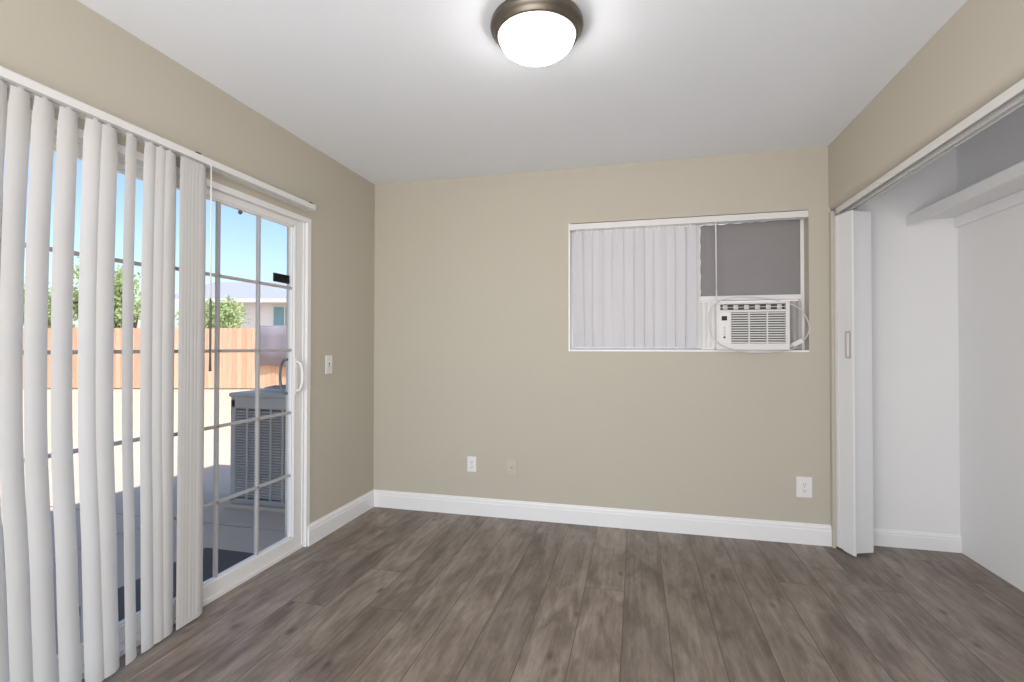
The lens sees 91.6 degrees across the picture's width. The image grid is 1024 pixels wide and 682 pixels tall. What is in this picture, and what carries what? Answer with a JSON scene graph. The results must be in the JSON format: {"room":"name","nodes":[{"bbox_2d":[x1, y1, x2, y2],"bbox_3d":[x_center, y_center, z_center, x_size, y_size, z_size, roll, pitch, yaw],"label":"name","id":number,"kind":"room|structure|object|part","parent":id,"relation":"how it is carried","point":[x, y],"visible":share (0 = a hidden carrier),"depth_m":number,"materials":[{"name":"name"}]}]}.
{"room":"empty bedroom","nodes":[
{"label":"empty bedroom","id":0,"kind":"room"},
{"bbox_2d":[0,0,374,522],"bbox_3d":[-1.620,0.005,1.806,0.150,2.440,4.421,0,-1,14],"label":"wall","id":1,"kind":"structure","parent":0,"point":[67,47],"depth_m":2.76,"materials":[{"name":"beige paint"}]},
{"bbox_2d":[0,100,310,681],"bbox_3d":[-1.500,0.236,2.142,0.147,1.985,1.875,0,-1,14],"label":"door","id":2,"kind":"structure","parent":1,"relation":"in","point":[298,279],"depth_m":2.71,"materials":[{"name":"white plastic"}]},
{"bbox_3d":[-1.640,0.235,1.748,0.039,1.933,0.977,0,-1,14],"label":"fixed panel","id":3,"kind":"part","parent":2,"relation":"part of","materials":[{"name":"white plastic"}]},
{"bbox_3d":[-1.397,0.245,2.541,0.039,1.933,0.950,0,-1,14],"label":"sliding panel","id":4,"kind":"part","parent":2,"relation":"part of","materials":[{"name":"white plastic"}]},
{"bbox_3d":[-1.348,0.209,2.934,0.059,0.216,0.016,0,-1,14],"label":"handle","id":5,"kind":"part","parent":2,"relation":"part of","materials":[{"name":"grey metal"}]},
{"bbox_3d":[-1.253,0.209,2.942,0.054,0.220,0.036,0,-1,14],"label":"handle","id":6,"kind":"part","parent":2,"relation":"part of","materials":[{"name":"white plastic"}]},
{"bbox_2d":[0,66,315,681],"bbox_3d":[-1.417,0.191,2.054,0.135,2.042,1.904,0,-1,14],"label":"vertical blind","id":7,"kind":"object","parent":1,"relation":"attached to","point":[29,613],"visible":1,"depth_m":1.77,"materials":[{"name":"white plastic"}]},
{"bbox_3d":[-1.442,-0.811,2.071,0.070,0.031,1.900,0,-1,14],"label":"head rail","id":8,"kind":"part","parent":7,"relation":"part of","materials":[{"name":"white plastic"}]},
{"bbox_2d":[325,355,331,373],"bbox_3d":[-1.178,0.152,3.225,0.020,0.120,0.070,0,-1,14],"label":"light switch","id":9,"kind":"object","parent":1,"relation":"attached to","point":[328,366],"visible":1,"depth_m":3.22,"materials":[{"name":"white plastic"}]},
{"bbox_2d":[308,490,373,545],"bbox_3d":[-1.138,1.182,3.387,0.016,0.125,0.780,0,-1,14],"label":"baseboard","id":10,"kind":"structure","parent":1,"relation":"attached to","point":[327,524],"depth_m":3.31,"materials":[{"name":"white wood"}]},
{"bbox_2d":[285,227,288,536],"bbox_3d":[-2.081,-0.024,0.309,0.020,2.660,7.591,0,-1,14],"label":"wall","id":11,"kind":"structure","parent":0,"point":[287,290],"depth_m":3.08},
{"bbox_2d":[77,0,966,184],"bbox_3d":[0.269,-1.258,1.365,4.034,0.080,4.450,0,-1,14],"label":"ceiling","id":12,"kind":"structure","parent":0,"point":[391,91],"depth_m":2.24,"materials":[{"name":"white paint"}]},
{"bbox_2d":[490,0,582,66],"bbox_3d":[0.094,-1.144,1.892,0.352,0.136,0.352,0,-1,14],"label":"ceiling lamp","id":13,"kind":"object","parent":12,"relation":"attached to","point":[535,33],"visible":1,"depth_m":1.80,"materials":[{"name":"white glass"}]},
{"bbox_2d":[82,507,1023,681],"bbox_3d":[0.266,1.271,1.335,4.034,0.100,4.450,0,-1,14],"label":"floor","id":14,"kind":"structure","parent":0,"point":[389,594],"depth_m":2.24,"materials":[{"name":"grey wood"}]},
{"bbox_2d":[373,146,830,524],"bbox_3d":[0.468,0.027,3.486,3.088,2.440,0.150,0,-1,14],"label":"wall","id":15,"kind":"structure","parent":0,"point":[473,357],"depth_m":3.43,"materials":[{"name":"beige paint"}]},
{"bbox_2d":[467,456,475,471],"bbox_3d":[-0.290,0.885,3.583,0.068,0.110,0.009,0,-1,14],"label":"electrical outlet","id":16,"kind":"object","parent":15,"relation":"attached to","point":[471,461],"visible":1,"depth_m":3.58,"materials":[{"name":"white plastic"}]},
{"bbox_2d":[507,459,516,474],"bbox_3d":[-0.003,0.890,3.506,0.070,0.112,0.018,0,-1,14],"label":"wall plate","id":17,"kind":"object","parent":15,"relation":"attached to","point":[511,463],"visible":1,"depth_m":3.51,"materials":[{"name":"beige plastic"}]},
{"bbox_2d":[373,489,831,546],"bbox_3d":[0.442,1.184,3.393,3.078,0.125,0.016,0,-1,14],"label":"baseboard","id":18,"kind":"structure","parent":15,"relation":"attached to","point":[706,525],"depth_m":3.32,"materials":[{"name":"white wood"}]},
{"bbox_2d":[575,221,797,347],"bbox_3d":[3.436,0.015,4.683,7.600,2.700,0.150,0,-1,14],"label":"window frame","id":19,"kind":"structure","parent":15,"relation":"in","point":[764,221],"depth_m":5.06,"materials":[{"name":"white paint"}]},
{"bbox_2d":[571,219,804,349],"bbox_3d":[1.135,-0.369,3.348,1.486,0.881,0.076,0,-1,14],"label":"window","id":20,"kind":"structure","parent":15,"relation":"in","point":[800,297],"depth_m":3.29,"materials":[{"name":"white plastic"}]},
{"bbox_2d":[569,210,807,346],"bbox_3d":[1.117,-0.382,3.275,1.480,0.849,0.074,0,-1,14],"label":"vertical blind","id":21,"kind":"object","parent":20,"relation":"attached to","point":[652,272],"visible":1,"depth_m":3.34,"materials":[{"name":"white plastic"}]},
{"bbox_3d":[1.119,-0.786,3.285,1.480,0.041,0.064,0,-1,14],"label":"head rail","id":22,"kind":"part","parent":21,"relation":"part of","materials":[{"name":"white plastic"}]},
{"bbox_3d":[1.527,-0.367,3.249,0.637,0.835,0.046,0,-1,14],"label":"sash rail","id":23,"kind":"part","parent":20,"relation":"part of","materials":[{"name":"white plastic"}]},
{"bbox_2d":[700,220,799,295],"bbox_3d":[1.542,-0.535,3.246,0.597,0.484,0.020,0,-1,14],"label":"board","id":24,"kind":"object","parent":20,"relation":"attached to","point":[754,258],"visible":0.9,"depth_m":3.23,"materials":[{"name":"grey"}]},
{"bbox_2d":[701,296,809,352],"bbox_3d":[1.572,-0.099,3.305,0.626,0.357,0.440,0,-1,14],"label":"window air conditioner","id":25,"kind":"object","parent":20,"relation":"attached to","point":[776,324],"visible":1,"depth_m":3.14,"materials":[{"name":"white plastic"}]},
{"bbox_2d":[701,302,714,349],"bbox_3d":[1.289,-0.098,3.284,0.086,0.312,0.027,0,-1,14],"label":"panel","id":26,"kind":"object","parent":25,"relation":"hanging from","point":[707,342],"depth_m":3.28,"materials":[{"name":"white plastic"}]},
{"bbox_3d":[1.346,-0.084,3.155,0.062,0.193,0.004,0,-1,14],"label":"control panel","id":27,"kind":"part","parent":25,"relation":"part of","materials":[{"name":"white plastic"}]},
{"bbox_2d":[731,312,785,342],"bbox_3d":[1.540,-0.084,3.119,0.317,0.196,0.017,0,-1,14],"label":"grille","id":28,"kind":"object","parent":25,"relation":"attached to","point":[746,327],"depth_m":3.12,"materials":[{"name":"white plastic"}]},
{"bbox_2d":[790,301,801,349],"bbox_3d":[1.781,-0.099,3.162,0.098,0.312,0.027,0,-1,14],"label":"panel","id":29,"kind":"object","parent":25,"relation":"hanging from","point":[795,313],"depth_m":3.15,"materials":[{"name":"white plastic"}]},
{"bbox_2d":[569,224,808,351],"bbox_3d":[1.121,-0.370,3.293,1.486,0.881,0.089,0,-1,14],"label":"trim","id":30,"kind":"structure","parent":15,"relation":"attached to","point":[569,224],"depth_m":3.33,"materials":[{"name":"white paint"}]},
{"bbox_2d":[796,476,811,497],"bbox_3d":[1.796,0.899,3.062,0.088,0.126,0.009,0,-1,14],"label":"electrical outlet","id":31,"kind":"object","parent":15,"relation":"attached to","point":[803,484],"visible":1,"depth_m":3.06,"materials":[{"name":"white plastic"}]},
{"bbox_2d":[830,147,959,534],"bbox_3d":[2.365,0.024,3.069,0.796,2.440,0.100,0,-1,14],"label":"wall","id":32,"kind":"structure","parent":0,"point":[914,268],"depth_m":3.00,"materials":[{"name":"white paint"}]},
{"bbox_2d":[873,528,961,552],"bbox_3d":[2.384,1.194,2.991,0.526,0.100,0.014,0,-1,14],"label":"baseboard","id":33,"kind":"structure","parent":32,"relation":"attached to","point":[881,537],"depth_m":2.98,"materials":[{"name":"white wood"}]},
{"bbox_2d":[828,0,1023,209],"bbox_3d":[1.479,-0.002,0.956,0.120,2.440,4.271,0,-1,14],"label":"wall","id":34,"kind":"structure","parent":0,"point":[977,55],"depth_m":1.97,"materials":[{"name":"beige paint"}]},
{"bbox_2d":[829,211,835,547],"bbox_3d":[1.942,0.230,3.021,0.018,2.027,0.035,0,-1,14],"label":"trim","id":35,"kind":"structure","parent":34,"relation":"attached to","point":[831,214],"depth_m":3.01,"materials":[{"name":"beige paint"}]},
{"bbox_2d":[835,78,1023,213],"bbox_3d":[1.686,-0.799,1.757,0.072,0.040,2.606,0,-1,14],"label":"track","id":36,"kind":"object","parent":34,"relation":"attached to","point":[1011,99],"visible":0.88,"depth_m":1.99,"materials":[{"name":"white metal"}]},
{"bbox_2d":[834,210,872,556],"bbox_3d":[2.020,0.239,2.951,0.141,1.991,0.166,0,-1,-5],"label":"door","id":37,"kind":"structure","parent":36,"relation":"hanging from","point":[852,229],"depth_m":2.90,"materials":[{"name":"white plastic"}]},
{"bbox_3d":[1.964,0.238,2.986,0.023,1.985,0.087,0,-1,-5],"label":"panel","id":38,"kind":"part","parent":37,"relation":"part of","materials":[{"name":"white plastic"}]},
{"bbox_3d":[1.957,0.022,2.902,0.006,0.156,0.038,0,-1,-5],"label":"pull handle","id":39,"kind":"part","parent":37,"relation":"part of","materials":[{"name":"white metal"}]},
{"bbox_3d":[1.966,0.238,2.907,0.014,1.991,0.088,0,-1,-5],"label":"lead panel","id":40,"kind":"part","parent":37,"relation":"part of","materials":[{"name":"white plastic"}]},
{"bbox_3d":[2.032,0.235,2.900,0.125,1.981,0.019,0,-1,-8],"label":"folded panel","id":41,"kind":"part","parent":37,"relation":"part of","materials":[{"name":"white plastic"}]},
{"bbox_2d":[957,105,1023,591],"bbox_3d":[2.352,0.006,1.578,0.100,2.440,2.800,0,-1,14],"label":"wall","id":42,"kind":"structure","parent":0,"point":[990,248],"depth_m":2.66,"materials":[{"name":"white paint"}]},
{"bbox_2d":[906,160,1023,227],"bbox_3d":[2.179,-0.731,1.640,0.262,0.086,2.780,0,-1,14],"label":"closet shelf","id":43,"kind":"object","parent":42,"relation":"attached to","point":[1002,190],"visible":1,"depth_m":2.56,"materials":[{"name":"white paint"}]},
{"label":"outside","id":44,"kind":"structure","parent":0,"visible":0},
{"bbox_2d":[0,431,284,675],"bbox_3d":[-4.118,1.382,2.660,5.116,0.100,9.200,0,-1,14],"label":"patio","id":45,"kind":"structure","parent":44,"point":[235,526],"depth_m":3.81,"materials":[{"name":"concrete"}]},
{"bbox_2d":[79,548,253,621],"bbox_3d":[-1.853,1.329,2.765,0.440,0.014,0.800,0,-1,14],"label":"door mat","id":46,"kind":"object","parent":45,"relation":"on","point":[227,559],"visible":0.24,"depth_m":2.91,"materials":[{"name":"grey"}]},
{"bbox_2d":[223,385,285,512],"bbox_3d":[-1.831,0.871,4.347,0.850,0.968,0.840,0,-1,14],"label":"condenser","id":47,"kind":"object","parent":45,"relation":"on","point":[272,431],"visible":0.23,"depth_m":4.01,"materials":[{"name":"metal"}]},
{"bbox_3d":[-1.923,0.910,3.976,0.670,0.740,0.017,0,-1,14],"label":"louver panel","id":48,"kind":"part","parent":47,"relation":"part of","materials":[{"name":"grey metal"}]},
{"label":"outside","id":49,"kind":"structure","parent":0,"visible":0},
{"bbox_2d":[23,388,263,449],"bbox_3d":[-11.532,1.714,21.925,57.000,0.280,53.000,0,-1,14],"label":"yard","id":50,"kind":"structure","parent":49,"point":[224,398],"depth_m":10.32,"materials":[{"name":"beige concrete"}]},
{"bbox_2d":[23,277,76,327],"bbox_3d":[-17.226,-0.535,18.448,3.567,4.093,2.384,0,-1,30],"label":"tree","id":51,"kind":"object","parent":50,"relation":"on","point":[50,288],"visible":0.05,"depth_m":17.96,"materials":[{"name":"green plant"}]},
{"bbox_2d":[73,257,140,328],"bbox_3d":[-13.539,-0.692,17.264,2.891,4.400,3.149,0,-1,31],"label":"tree","id":52,"kind":"object","parent":50,"relation":"on","point":[118,279],"visible":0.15,"depth_m":16.73,"materials":[{"name":"green plant"}]},
{"bbox_2d":[23,328,285,388],"bbox_3d":[-12.251,0.530,15.467,19.500,1.892,0.157,0,-1,0],"label":"wooden fence","id":53,"kind":"object","parent":50,"relation":"on","point":[237,369],"visible":0.2,"depth_m":15.39,"materials":[{"name":"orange wood"}]},
{"bbox_2d":[260,326,285,366],"bbox_3d":[-7.143,0.160,15.464,1.322,1.277,0.410,0,-1,0],"label":"fence cover","id":54,"kind":"object","parent":53,"relation":"hanging from","point":[271,337],"visible":0.44,"depth_m":15.29,"materials":[{"name":"grey fabric"}]},
{"bbox_2d":[175,295,250,328],"bbox_3d":[-11.111,-0.132,18.516,2.705,3.312,2.217,0,-1,14],"label":"tree","id":55,"kind":"object","parent":50,"relation":"on","point":[229,315],"visible":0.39,"depth_m":18.36,"materials":[{"name":"green plant"}]},
{"bbox_2d":[175,282,286,328],"bbox_3d":[-10.249,-0.710,25.685,10.340,4.620,7.450,0,-1,0],"label":"house","id":56,"kind":"structure","parent":50,"relation":"on","point":[272,299],"depth_m":22.52,"materials":[{"name":"white paint"}]},
{"bbox_3d":[-10.249,-0.968,22.473,1.000,1.140,0.020,0,-1,0],"label":"pane","id":57,"kind":"part","parent":56,"relation":"part of","materials":[{"name":"blue glass"}]}
]}

